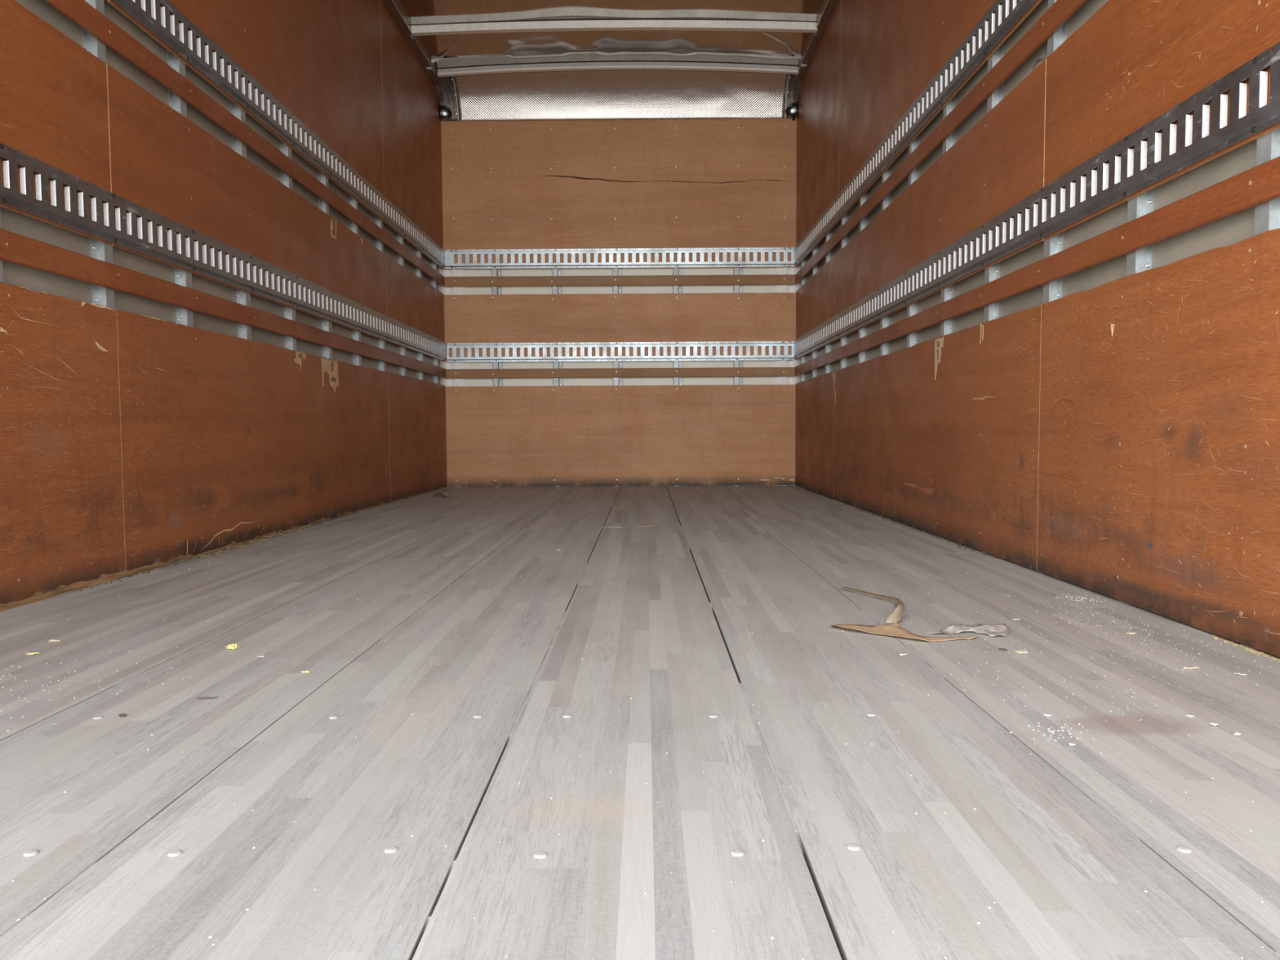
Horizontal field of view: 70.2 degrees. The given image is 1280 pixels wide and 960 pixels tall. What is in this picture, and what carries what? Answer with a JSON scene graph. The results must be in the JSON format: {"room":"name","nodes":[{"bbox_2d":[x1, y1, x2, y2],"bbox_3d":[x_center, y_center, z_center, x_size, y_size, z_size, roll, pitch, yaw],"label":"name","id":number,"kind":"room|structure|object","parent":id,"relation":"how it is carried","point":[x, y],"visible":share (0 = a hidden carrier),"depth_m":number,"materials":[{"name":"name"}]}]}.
{"room":"truck cargo interior","nodes":[
{"label":"truck cargo interior","id":0,"kind":"room"},
{"bbox_2d":[0,0,439,384],"bbox_3d":[-1.383,-1.146,3.249,0.030,2.820,5.893,0,3,0],"label":"wall","id":1,"kind":"structure","parent":0,"point":[35,280],"depth_m":2.63,"materials":[{"name":"grey metal"}]},
{"bbox_2d":[0,212,3,282],"bbox_3d":[-1.365,-1.022,1.869,0.021,2.600,0.062,0,3,0],"label":"wall post","id":2,"kind":"object","parent":1,"relation":"attached to","point":[1,260],"visible":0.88,"depth_m":1.93,"materials":[{"name":"silver metal"}]},
{"bbox_2d":[0,0,112,244],"bbox_3d":[-1.353,-0.772,1.313,0.007,0.453,1.988,0,3,0],"label":"plywood panel","id":3,"kind":"object","parent":1,"relation":"attached to","point":[54,100],"visible":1,"depth_m":2.08,"materials":[{"name":"brown wood"}]},
{"bbox_2d":[0,281,125,604],"bbox_3d":[-1.349,-0.046,1.355,0.009,0.681,1.994,0,3,0],"label":"plywood panel","id":4,"kind":"object","parent":1,"relation":"attached to","point":[62,521],"visible":1,"depth_m":2.09,"materials":[{"name":"brown wood"}]},
{"bbox_2d":[81,0,115,309],"bbox_3d":[-1.363,-1.044,2.275,0.021,2.600,0.062,0,3,0],"label":"wall post","id":5,"kind":"object","parent":1,"relation":"attached to","point":[104,296],"visible":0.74,"depth_m":2.29,"materials":[{"name":"silver metal"}]},
{"bbox_2d":[167,49,193,327],"bbox_3d":[-1.360,-1.065,2.680,0.021,2.600,0.062,0,3,0],"label":"wall post","id":6,"kind":"object","parent":1,"relation":"attached to","point":[183,316],"visible":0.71,"depth_m":2.69,"materials":[{"name":"silver metal"}]},
{"bbox_2d":[0,485,447,612],"bbox_3d":[-1.347,0.187,3.290,0.027,0.034,5.833,0,3,0],"label":"baseboard","id":7,"kind":"structure","parent":1,"relation":"attached to","point":[61,589],"depth_m":2.36,"materials":[{"name":"brown wood"}]},
{"bbox_2d":[231,101,251,340],"bbox_3d":[-1.357,-1.087,3.086,0.021,2.600,0.062,0,3,0],"label":"wall post","id":8,"kind":"object","parent":1,"relation":"attached to","point":[244,331],"visible":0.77,"depth_m":3.10,"materials":[{"name":"silver metal"}]},
{"bbox_2d":[43,0,444,286],"bbox_3d":[-1.339,-1.181,3.215,0.014,0.066,5.829,0,3,0],"label":"wooden slat","id":9,"kind":"object","parent":1,"relation":"attached to","point":[81,12],"visible":1,"depth_m":2.83,"materials":[{"name":"brown wood"}]},
{"bbox_2d":[106,63,387,341],"bbox_3d":[-1.339,-0.891,3.542,0.008,0.453,2.466,0,3,0],"label":"plywood panel","id":10,"kind":"object","parent":1,"relation":"attached to","point":[162,162],"visible":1,"depth_m":2.93,"materials":[{"name":"brown wood"}]},
{"bbox_2d":[280,140,296,351],"bbox_3d":[-1.355,-1.109,3.492,0.021,2.600,0.062,0,3,0],"label":"wall post","id":11,"kind":"object","parent":1,"relation":"attached to","point":[289,313],"visible":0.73,"depth_m":3.50,"materials":[{"name":"silver metal"}]},
{"bbox_2d":[0,228,445,377],"bbox_3d":[-1.336,-0.567,3.248,0.014,0.064,5.829,0,3,0],"label":"wooden slat","id":12,"kind":"object","parent":11,"relation":"attached to","point":[15,248],"visible":1,"depth_m":2.57,"materials":[{"name":"brown wood"}]},
{"bbox_2d":[0,142,446,360],"bbox_3d":[-1.331,-0.716,3.261,0.013,0.127,5.771,0,3,0],"label":"track","id":13,"kind":"object","parent":11,"relation":"attached to","point":[211,262],"visible":1,"depth_m":2.59,"materials":[{"name":"metal"}]},
{"bbox_2d":[106,0,384,222],"bbox_3d":[-1.344,-1.852,3.496,0.007,1.148,2.436,0,3,0],"label":"plywood panel","id":14,"kind":"object","parent":11,"relation":"attached to","point":[321,60],"visible":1,"depth_m":3.76,"materials":[{"name":"brown wood"}]},
{"bbox_2d":[111,0,444,267],"bbox_3d":[-1.334,-1.333,3.228,0.013,0.127,5.771,0,3,0],"label":"track","id":15,"kind":"object","parent":14,"relation":"attached to","point":[176,36],"visible":1,"depth_m":3.20,"materials":[{"name":"metal"}]},
{"bbox_2d":[115,309,390,570],"bbox_3d":[-1.335,-0.162,3.582,0.009,0.686,2.462,0,3,0],"label":"plywood panel","id":16,"kind":"object","parent":11,"relation":"attached to","point":[225,439],"visible":1,"depth_m":3.00,"materials":[{"name":"brown wood"}]},
{"bbox_2d":[318,170,332,359],"bbox_3d":[-1.352,-1.130,3.898,0.021,2.600,0.062,0,3,0],"label":"wall post","id":17,"kind":"object","parent":1,"relation":"attached to","point":[326,325],"visible":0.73,"depth_m":3.91,"materials":[{"name":"silver metal"}]},
{"bbox_2d":[349,195,361,365],"bbox_3d":[-1.350,-1.151,4.304,0.021,2.600,0.062,0,3,0],"label":"wall post","id":18,"kind":"object","parent":1,"relation":"attached to","point":[357,359],"visible":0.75,"depth_m":4.31,"materials":[{"name":"silver metal"}]},
{"bbox_2d":[375,216,385,371],"bbox_3d":[-1.347,-1.173,4.709,0.021,2.600,0.062,0,3,0],"label":"wall post","id":19,"kind":"object","parent":1,"relation":"attached to","point":[381,344],"visible":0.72,"depth_m":4.72,"materials":[{"name":"silver metal"}]},
{"bbox_2d":[396,233,405,376],"bbox_3d":[-1.345,-1.194,5.115,0.021,2.600,0.062,0,3,0],"label":"wall post","id":20,"kind":"object","parent":1,"relation":"attached to","point":[400,260],"visible":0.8,"depth_m":5.12,"materials":[{"name":"silver metal"}]},
{"bbox_2d":[382,0,441,83],"bbox_3d":[-1.322,-2.443,3.046,0.050,0.088,5.625,0,3,0],"label":"roof rail","id":21,"kind":"object","parent":1,"relation":"attached to","point":[393,6],"visible":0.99,"depth_m":5.21,"materials":[{"name":"metal"}]},
{"bbox_2d":[386,254,444,361],"bbox_3d":[-1.327,-0.992,5.461,0.007,0.454,1.370,0,3,0],"label":"plywood panel","id":22,"kind":"object","parent":1,"relation":"attached to","point":[412,301],"visible":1,"depth_m":5.34,"materials":[{"name":"brown wood"}]},
{"bbox_2d":[387,372,447,500],"bbox_3d":[-1.323,-0.264,5.499,0.007,0.684,1.370,0,3,0],"label":"plywood panel","id":23,"kind":"object","parent":1,"relation":"attached to","point":[416,407],"visible":1,"depth_m":5.37,"materials":[{"name":"brown wood"}]},
{"bbox_2d":[415,248,423,380],"bbox_3d":[-1.342,-1.216,5.521,0.021,2.600,0.062,0,3,0],"label":"wall post","id":24,"kind":"object","parent":1,"relation":"attached to","point":[418,273],"visible":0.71,"depth_m":5.53,"materials":[{"name":"silver metal"}]},
{"bbox_2d":[380,0,443,269],"bbox_3d":[-1.332,-1.953,5.405,0.007,1.148,1.380,0,3,0],"label":"plywood panel","id":25,"kind":"object","parent":24,"relation":"attached to","point":[411,121],"visible":1,"depth_m":5.27,"materials":[{"name":"brown wood"}]},
{"bbox_2d":[431,260,438,383],"bbox_3d":[-1.340,-1.238,5.927,0.021,2.600,0.062,0,3,0],"label":"wall post","id":26,"kind":"object","parent":1,"relation":"attached to","point":[435,362],"visible":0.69,"depth_m":5.94,"materials":[{"name":"silver metal"}]},
{"bbox_2d":[396,0,837,77],"bbox_3d":[-0.162,-2.450,3.043,2.410,0.071,5.635,0,3,0],"label":"ceiling","id":27,"kind":"structure","parent":0,"point":[750,47],"depth_m":5.30,"materials":[{"name":"white plastic"}]},
{"bbox_2d":[411,19,817,35],"bbox_3d":[-0.144,-2.545,5.115,2.278,0.065,0.040,0,3,0],"label":"bow","id":28,"kind":"object","parent":27,"relation":"attached to","point":[604,24],"visible":1,"depth_m":5.10,"materials":[{"name":"silver metal"}]},
{"bbox_2d":[437,62,799,76],"bbox_3d":[-0.139,-2.585,5.717,2.264,0.079,0.034,0,3,0],"label":"bow","id":29,"kind":"object","parent":27,"relation":"attached to","point":[583,65],"visible":1,"depth_m":5.71,"materials":[{"name":"silver metal"}]},
{"bbox_2d":[453,70,788,120],"bbox_3d":[-0.124,-2.520,5.947,2.164,0.254,0.216,0,3,0],"label":"sheet","id":30,"kind":"object","parent":27,"relation":"attached to","point":[604,95],"visible":0.86,"depth_m":6.00,"materials":[{"name":"white metal"}]},
{"bbox_2d":[434,76,458,120],"bbox_3d":[-1.268,-2.502,5.936,0.122,0.232,0.247,0,3,0],"label":"nose corner","id":31,"kind":"object","parent":30,"relation":"attached to","point":[446,91],"visible":0.89,"depth_m":6.01,"materials":[{"name":"metal"}]},
{"bbox_2d":[784,74,800,118],"bbox_3d":[1.001,-2.513,5.921,0.081,0.230,0.247,0,3,0],"label":"nose corner","id":32,"kind":"object","parent":30,"relation":"attached to","point":[793,90],"visible":0.91,"depth_m":6.00,"materials":[{"name":"metal"}]},
{"bbox_2d":[453,75,788,486],"bbox_3d":[-0.136,-1.307,6.167,2.426,2.820,0.032,0,3,0],"label":"wall","id":33,"kind":"structure","parent":0,"point":[769,270],"depth_m":6.16,"materials":[{"name":"grey metal"}]},
{"bbox_2d":[491,269,502,487],"bbox_3d":[-0.967,-1.166,6.153,0.063,2.430,0.021,0,3,0],"label":"wall post","id":34,"kind":"object","parent":33,"relation":"attached to","point":[495,273],"visible":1,"depth_m":6.16,"materials":[{"name":"silver metal"}]},
{"bbox_2d":[552,268,564,486],"bbox_3d":[-0.558,-1.168,6.150,0.063,2.430,0.021,0,3,0],"label":"wall post","id":35,"kind":"object","parent":33,"relation":"attached to","point":[556,272],"visible":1,"depth_m":6.16,"materials":[{"name":"silver metal"}]},
{"bbox_2d":[612,268,623,486],"bbox_3d":[-0.151,-1.170,6.148,0.063,2.430,0.021,0,3,0],"label":"wall post","id":36,"kind":"object","parent":33,"relation":"attached to","point":[615,272],"visible":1,"depth_m":6.16,"materials":[{"name":"silver metal"}]},
{"bbox_2d":[440,118,796,269],"bbox_3d":[-0.140,-1.913,6.094,2.370,0.979,0.008,0,3,0],"label":"plywood panel","id":37,"kind":"object","parent":36,"relation":"attached to","point":[698,184],"visible":1,"depth_m":6.09,"materials":[{"name":"wood"}]},
{"bbox_2d":[444,247,794,268],"bbox_3d":[-0.138,-1.490,6.107,2.342,0.127,0.013,0,3,0],"label":"track","id":38,"kind":"object","parent":37,"relation":"attached to","point":[449,254],"visible":1,"depth_m":6.10,"materials":[{"name":"metal"}]},
{"bbox_2d":[444,292,795,361],"bbox_3d":[-0.135,-1.031,6.140,2.370,0.448,0.008,0,3,0],"label":"plywood panel","id":39,"kind":"object","parent":36,"relation":"attached to","point":[668,317],"visible":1,"depth_m":6.14,"materials":[{"name":"wood"}]},
{"bbox_2d":[446,341,794,362],"bbox_3d":[-0.133,-0.866,6.140,2.340,0.127,0.013,0,3,0],"label":"track","id":40,"kind":"object","parent":39,"relation":"attached to","point":[725,357],"visible":1,"depth_m":6.14,"materials":[{"name":"metal"}]},
{"bbox_2d":[445,367,795,378],"bbox_3d":[-0.134,-0.724,6.153,2.366,0.062,0.014,0,3,0],"label":"wooden slat","id":41,"kind":"object","parent":36,"relation":"attached to","point":[709,371],"visible":1,"depth_m":6.15,"materials":[{"name":"brown wood"}]},
{"bbox_2d":[445,384,795,486],"bbox_3d":[-0.131,-0.300,6.179,2.370,0.680,0.008,0,3,0],"label":"plywood panel","id":42,"kind":"object","parent":36,"relation":"attached to","point":[740,434],"visible":1,"depth_m":6.18,"materials":[{"name":"wood"}]},
{"bbox_2d":[444,274,795,286],"bbox_3d":[-0.137,-1.340,6.121,2.366,0.067,0.014,0,3,0],"label":"wooden slat","id":43,"kind":"object","parent":33,"relation":"attached to","point":[781,279],"visible":1,"depth_m":6.12,"materials":[{"name":"brown wood"}]},
{"bbox_2d":[672,267,682,385],"bbox_3d":[0.255,-1.172,6.145,0.063,2.430,0.021,0,3,0],"label":"wall post","id":44,"kind":"object","parent":33,"relation":"attached to","point":[676,271],"visible":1,"depth_m":6.15,"materials":[{"name":"silver metal"}]},
{"bbox_2d":[733,267,742,485],"bbox_3d":[0.664,-1.174,6.142,0.063,2.430,0.021,0,3,0],"label":"wall post","id":45,"kind":"object","parent":33,"relation":"attached to","point":[737,271],"visible":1,"depth_m":6.15,"materials":[{"name":"silver metal"}]},
{"bbox_2d":[0,485,1279,959],"bbox_3d":[-0.149,0.241,3.123,2.426,0.072,6.211,0,3,0],"label":"floor","id":46,"kind":"structure","parent":0,"point":[508,708],"depth_m":1.05,"materials":[{"name":"grey wood"}]},
{"bbox_2d":[26,652,39,654],"bbox_3d":[-1.028,0.293,1.539,0.021,0.003,0.007,0,3,0],"label":"paper shred","id":47,"kind":"object","parent":46,"relation":"on","point":[30,653],"visible":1,"depth_m":1.54,"materials":[{"name":"yellow paper"}]},
{"bbox_2d":[196,696,217,698],"bbox_3d":[-0.606,0.305,1.275,0.028,0.003,0.003,-1,3,-12],"label":"splinter","id":48,"kind":"object","parent":46,"relation":"on","point":[215,696],"visible":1,"depth_m":1.27,"materials":[{"name":"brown wood"}]},
{"bbox_2d":[79,509,368,591],"bbox_3d":[-1.299,0.198,3.272,0.067,0.013,2.231,0,3,0],"label":"debris","id":49,"kind":"object","parent":46,"relation":"on","point":[262,539],"visible":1,"depth_m":2.96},
{"bbox_2d":[225,643,239,649],"bbox_3d":[-0.703,0.286,1.571,0.022,0.008,0.031,-3,4,-44],"label":"paper shred","id":50,"kind":"object","parent":46,"relation":"on","point":[229,646],"visible":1,"depth_m":1.56,"materials":[{"name":"yellow paper"}]},
{"bbox_2d":[433,489,454,497],"bbox_3d":[-1.120,0.083,5.209,0.135,0.048,0.070,0,3,4],"label":"dead leaf","id":51,"kind":"object","parent":46,"relation":"on","point":[445,493],"visible":0.99,"depth_m":5.22,"materials":[{"name":"brown plant"}]},
{"bbox_2d":[438,130,467,487],"bbox_3d":[-1.273,-1.165,6.150,0.172,2.430,0.043,-1,3,-18],"label":"column","id":52,"kind":"structure","parent":46,"relation":"on","point":[445,273],"depth_m":6.16,"materials":[{"name":"silver metal"}]},
{"bbox_2d":[0,497,1271,959],"bbox_3d":[-0.148,0.220,2.859,2.339,0.002,4.588,0,3,0],"label":"crumbs","id":53,"kind":"object","parent":46,"relation":"on","point":[1082,598],"visible":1,"depth_m":1.32,"materials":[{"name":"white"}]},
{"bbox_2d":[637,525,656,527],"bbox_3d":[0.026,0.180,3.541,0.076,0.004,0.015,-1,3,-11],"label":"tape strip","id":54,"kind":"object","parent":46,"relation":"on","point":[637,526],"visible":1,"depth_m":3.54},
{"bbox_2d":[774,200,800,485],"bbox_3d":[1.002,-1.176,6.136,0.172,2.430,0.043,1,3,19],"label":"column","id":55,"kind":"structure","parent":46,"relation":"on","point":[779,270],"depth_m":6.14,"materials":[{"name":"silver metal"}]},
{"bbox_2d":[838,586,903,623],"bbox_3d":[0.512,0.250,1.946,0.109,0.030,0.403,0,3,0],"label":"strip","id":56,"kind":"object","parent":46,"relation":"on","point":[895,615],"visible":1,"depth_m":1.95,"materials":[{"name":"beige paper"}]},
{"bbox_2d":[830,622,977,641],"bbox_3d":[0.473,0.275,1.667,0.140,0.009,0.237,-3,4,-39],"label":"tape","id":57,"kind":"object","parent":46,"relation":"on","point":[892,629],"visible":1,"depth_m":1.67,"materials":[{"name":"beige paper"}]},
{"bbox_2d":[925,623,1009,636],"bbox_3d":[0.599,0.273,1.670,0.164,0.010,0.090,0,3,0],"label":"plastic wrap","id":58,"kind":"object","parent":46,"relation":"on","point":[993,630],"visible":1,"depth_m":1.67,"materials":[{"name":"plastic"}]},
{"bbox_2d":[1014,650,1027,653],"bbox_3d":[0.633,0.286,1.512,0.019,0.003,0.017,0,3,0],"label":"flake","id":59,"kind":"object","parent":46,"relation":"on","point":[1016,651],"visible":1,"depth_m":1.51,"materials":[{"name":"beige paper"}]},
{"bbox_2d":[804,488,1279,662],"bbox_3d":[1.021,0.172,3.605,0.035,0.006,4.392,0,3,0],"label":"grit line","id":60,"kind":"object","parent":46,"relation":"on","point":[1256,652],"visible":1,"depth_m":2.70,"materials":[{"name":"soil"}]},
{"bbox_2d":[1183,666,1199,668],"bbox_3d":[0.853,0.290,1.407,0.025,0.003,0.005,-1,3,-4],"label":"cheese shaving","id":61,"kind":"object","parent":46,"relation":"on","point":[1184,667],"visible":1,"depth_m":1.41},
{"bbox_2d":[1234,672,1247,675],"bbox_3d":[0.904,0.292,1.369,0.017,0.003,0.006,1,3,15],"label":"flake","id":62,"kind":"object","parent":46,"relation":"on","point":[1239,673],"visible":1,"depth_m":1.37,"materials":[{"name":"white paper"}]},
{"bbox_2d":[800,0,1257,380],"bbox_3d":[1.073,-1.158,3.233,0.030,2.820,5.893,0,3,0],"label":"wall","id":63,"kind":"structure","parent":0,"point":[1232,229],"depth_m":2.27,"materials":[{"name":"grey metal"}]},
{"bbox_2d":[800,257,805,487],"bbox_3d":[1.064,-1.250,5.927,0.021,2.600,0.062,0,3,0],"label":"wall post","id":64,"kind":"object","parent":63,"relation":"attached to","point":[803,263],"visible":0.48,"depth_m":5.94,"materials":[{"name":"silver metal"}]},
{"bbox_2d":[795,371,834,498],"bbox_3d":[1.052,-0.277,5.537,0.008,0.689,1.263,0,3,0],"label":"plywood panel","id":65,"kind":"object","parent":63,"relation":"attached to","point":[815,397],"visible":1,"depth_m":5.45,"materials":[{"name":"brown wood"}]},
{"bbox_2d":[811,244,817,491],"bbox_3d":[1.062,-1.229,5.521,0.021,2.600,0.062,0,3,0],"label":"wall post","id":66,"kind":"object","parent":63,"relation":"attached to","point":[815,269],"visible":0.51,"depth_m":5.53,"materials":[{"name":"silver metal"}]},
{"bbox_2d":[795,255,835,359],"bbox_3d":[1.048,-1.007,5.498,0.007,0.453,1.263,0,3,0],"label":"plywood panel","id":67,"kind":"object","parent":63,"relation":"attached to","point":[815,299],"visible":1,"depth_m":5.38,"materials":[{"name":"brown wood"}]},
{"bbox_2d":[794,0,837,80],"bbox_3d":[0.997,-2.454,3.031,0.050,0.088,5.625,0,3,0],"label":"roof rail","id":68,"kind":"object","parent":63,"relation":"attached to","point":[828,6],"visible":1,"depth_m":5.22,"materials":[{"name":"metal"}]},
{"bbox_2d":[795,0,840,266],"bbox_3d":[1.043,-1.966,5.400,0.007,1.148,1.358,0,3,0],"label":"plywood panel","id":69,"kind":"object","parent":63,"relation":"attached to","point":[818,118],"visible":1,"depth_m":5.27,"materials":[{"name":"brown wood"}]},
{"bbox_2d":[825,230,831,496],"bbox_3d":[1.059,-1.207,5.115,0.021,2.600,0.062,0,3,0],"label":"wall post","id":70,"kind":"object","parent":63,"relation":"attached to","point":[828,348],"visible":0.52,"depth_m":5.12,"materials":[{"name":"silver metal"}]},
{"bbox_2d":[839,212,848,501],"bbox_3d":[1.057,-1.186,4.709,0.021,2.600,0.062,0,3,0],"label":"wall post","id":71,"kind":"object","parent":63,"relation":"attached to","point":[844,242],"visible":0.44,"depth_m":4.72,"materials":[{"name":"silver metal"}]},
{"bbox_2d":[857,191,866,507],"bbox_3d":[1.054,-1.164,4.303,0.021,2.600,0.062,0,3,0],"label":"wall post","id":72,"kind":"object","parent":63,"relation":"attached to","point":[862,332],"visible":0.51,"depth_m":4.31,"materials":[{"name":"silver metal"}]},
{"bbox_2d":[880,165,890,515],"bbox_3d":[1.052,-1.143,3.897,0.021,2.600,0.062,0,3,0],"label":"wall post","id":73,"kind":"object","parent":63,"relation":"attached to","point":[884,322],"visible":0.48,"depth_m":3.90,"materials":[{"name":"silver metal"}]},
{"bbox_2d":[906,134,919,347],"bbox_3d":[1.049,-1.121,3.492,0.021,2.600,0.062,0,3,0],"label":"wall post","id":74,"kind":"object","parent":63,"relation":"attached to","point":[912,309],"visible":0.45,"depth_m":3.50,"materials":[{"name":"silver metal"}]},
{"bbox_2d":[833,305,1041,570],"bbox_3d":[1.040,-0.175,3.626,0.009,0.689,2.557,0,3,0],"label":"plywood panel","id":75,"kind":"object","parent":74,"relation":"attached to","point":[940,436],"visible":1,"depth_m":2.99,"materials":[{"name":"brown wood"}]},
{"bbox_2d":[903,482,933,493],"bbox_3d":[1.037,0.031,3.393,0.001,0.026,0.379,0,3,0],"label":"scuff mark","id":76,"kind":"object","parent":75,"relation":"attached to","point":[908,487],"depth_m":3.39,"materials":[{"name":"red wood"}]},
{"bbox_2d":[839,0,1042,220],"bbox_3d":[1.031,-1.864,3.491,0.007,1.148,2.458,0,3,0],"label":"plywood panel","id":77,"kind":"object","parent":74,"relation":"attached to","point":[891,51],"visible":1,"depth_m":3.77,"materials":[{"name":"brown wood"}]},
{"bbox_2d":[794,0,1036,266],"bbox_3d":[1.022,-1.345,3.212,0.013,0.127,5.771,0,3,0],"label":"track","id":78,"kind":"object","parent":77,"relation":"attached to","point":[1006,15],"visible":1,"depth_m":3.22,"materials":[{"name":"metal"}]},
{"bbox_2d":[835,58,1046,340],"bbox_3d":[1.036,-0.905,3.587,0.007,0.453,2.557,0,3,0],"label":"plywood panel","id":79,"kind":"object","parent":63,"relation":"attached to","point":[998,163],"visible":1,"depth_m":2.95,"materials":[{"name":"brown wood"}]},
{"bbox_2d":[795,0,1088,284],"bbox_3d":[1.029,-1.193,3.200,0.014,0.066,5.829,0,3,0],"label":"wooden slat","id":80,"kind":"object","parent":63,"relation":"attached to","point":[1061,11],"visible":1,"depth_m":2.86,"materials":[{"name":"brown wood"}]},
{"bbox_2d":[937,94,955,537],"bbox_3d":[1.046,-1.100,3.086,0.021,2.600,0.062,0,3,0],"label":"wall post","id":81,"kind":"object","parent":63,"relation":"attached to","point":[946,326],"visible":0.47,"depth_m":3.10,"materials":[{"name":"silver metal"}]},
{"bbox_2d":[794,41,1279,358],"bbox_3d":[1.026,-0.729,3.245,0.013,0.127,5.771,0,3,0],"label":"track","id":82,"kind":"object","parent":81,"relation":"attached to","point":[1064,206],"visible":1,"depth_m":2.00,"materials":[{"name":"metal"}]},
{"bbox_2d":[980,43,1003,552],"bbox_3d":[1.044,-1.078,2.680,0.021,2.600,0.062,0,3,0],"label":"wall post","id":83,"kind":"object","parent":63,"relation":"attached to","point":[992,273],"visible":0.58,"depth_m":2.69,"materials":[{"name":"silver metal"}]},
{"bbox_2d":[795,155,1279,376],"bbox_3d":[1.032,-0.579,3.232,0.014,0.064,5.829,0,3,0],"label":"wooden slat","id":84,"kind":"object","parent":63,"relation":"attached to","point":[1257,185],"visible":1,"depth_m":1.99,"materials":[{"name":"brown wood"}]},
{"bbox_2d":[802,487,1279,657],"bbox_3d":[1.055,0.185,3.274,0.020,0.014,5.833,0,3,0],"label":"baseboard","id":85,"kind":"structure","parent":63,"relation":"attached to","point":[802,487],"depth_m":2.01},
{"bbox_2d":[1037,0,1066,573],"bbox_3d":[1.041,-1.057,2.274,0.021,2.600,0.062,0,3,0],"label":"wall post","id":86,"kind":"object","parent":63,"relation":"attached to","point":[1052,291],"visible":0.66,"depth_m":2.29,"materials":[{"name":"silver metal"}]},
{"bbox_2d":[1119,187,1154,604],"bbox_3d":[1.039,-1.035,1.868,0.021,2.600,0.062,0,3,0],"label":"wall post","id":87,"kind":"object","parent":63,"relation":"attached to","point":[1141,260],"visible":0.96,"depth_m":1.89,"materials":[{"name":"silver metal"}]},
{"bbox_2d":[1043,0,1279,239],"bbox_3d":[1.022,-0.784,1.306,0.007,0.453,2.004,0,3,0],"label":"plywood panel","id":88,"kind":"object","parent":63,"relation":"attached to","point":[1131,62],"visible":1,"depth_m":1.87,"materials":[{"name":"brown wood"}]},
{"bbox_2d":[1241,128,1279,649],"bbox_3d":[1.036,-1.014,1.462,0.021,2.600,0.062,0,3,0],"label":"wall post","id":89,"kind":"object","parent":63,"relation":"attached to","point":[1267,215],"visible":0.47,"depth_m":1.49,"materials":[{"name":"silver metal"}]},
{"bbox_2d":[1036,228,1279,657],"bbox_3d":[1.026,-0.054,1.345,0.008,0.689,2.006,0,3,0],"label":"plywood panel","id":90,"kind":"object","parent":89,"relation":"attached to","point":[1159,467],"visible":1,"depth_m":1.75,"materials":[{"name":"brown wood"}]}
]}

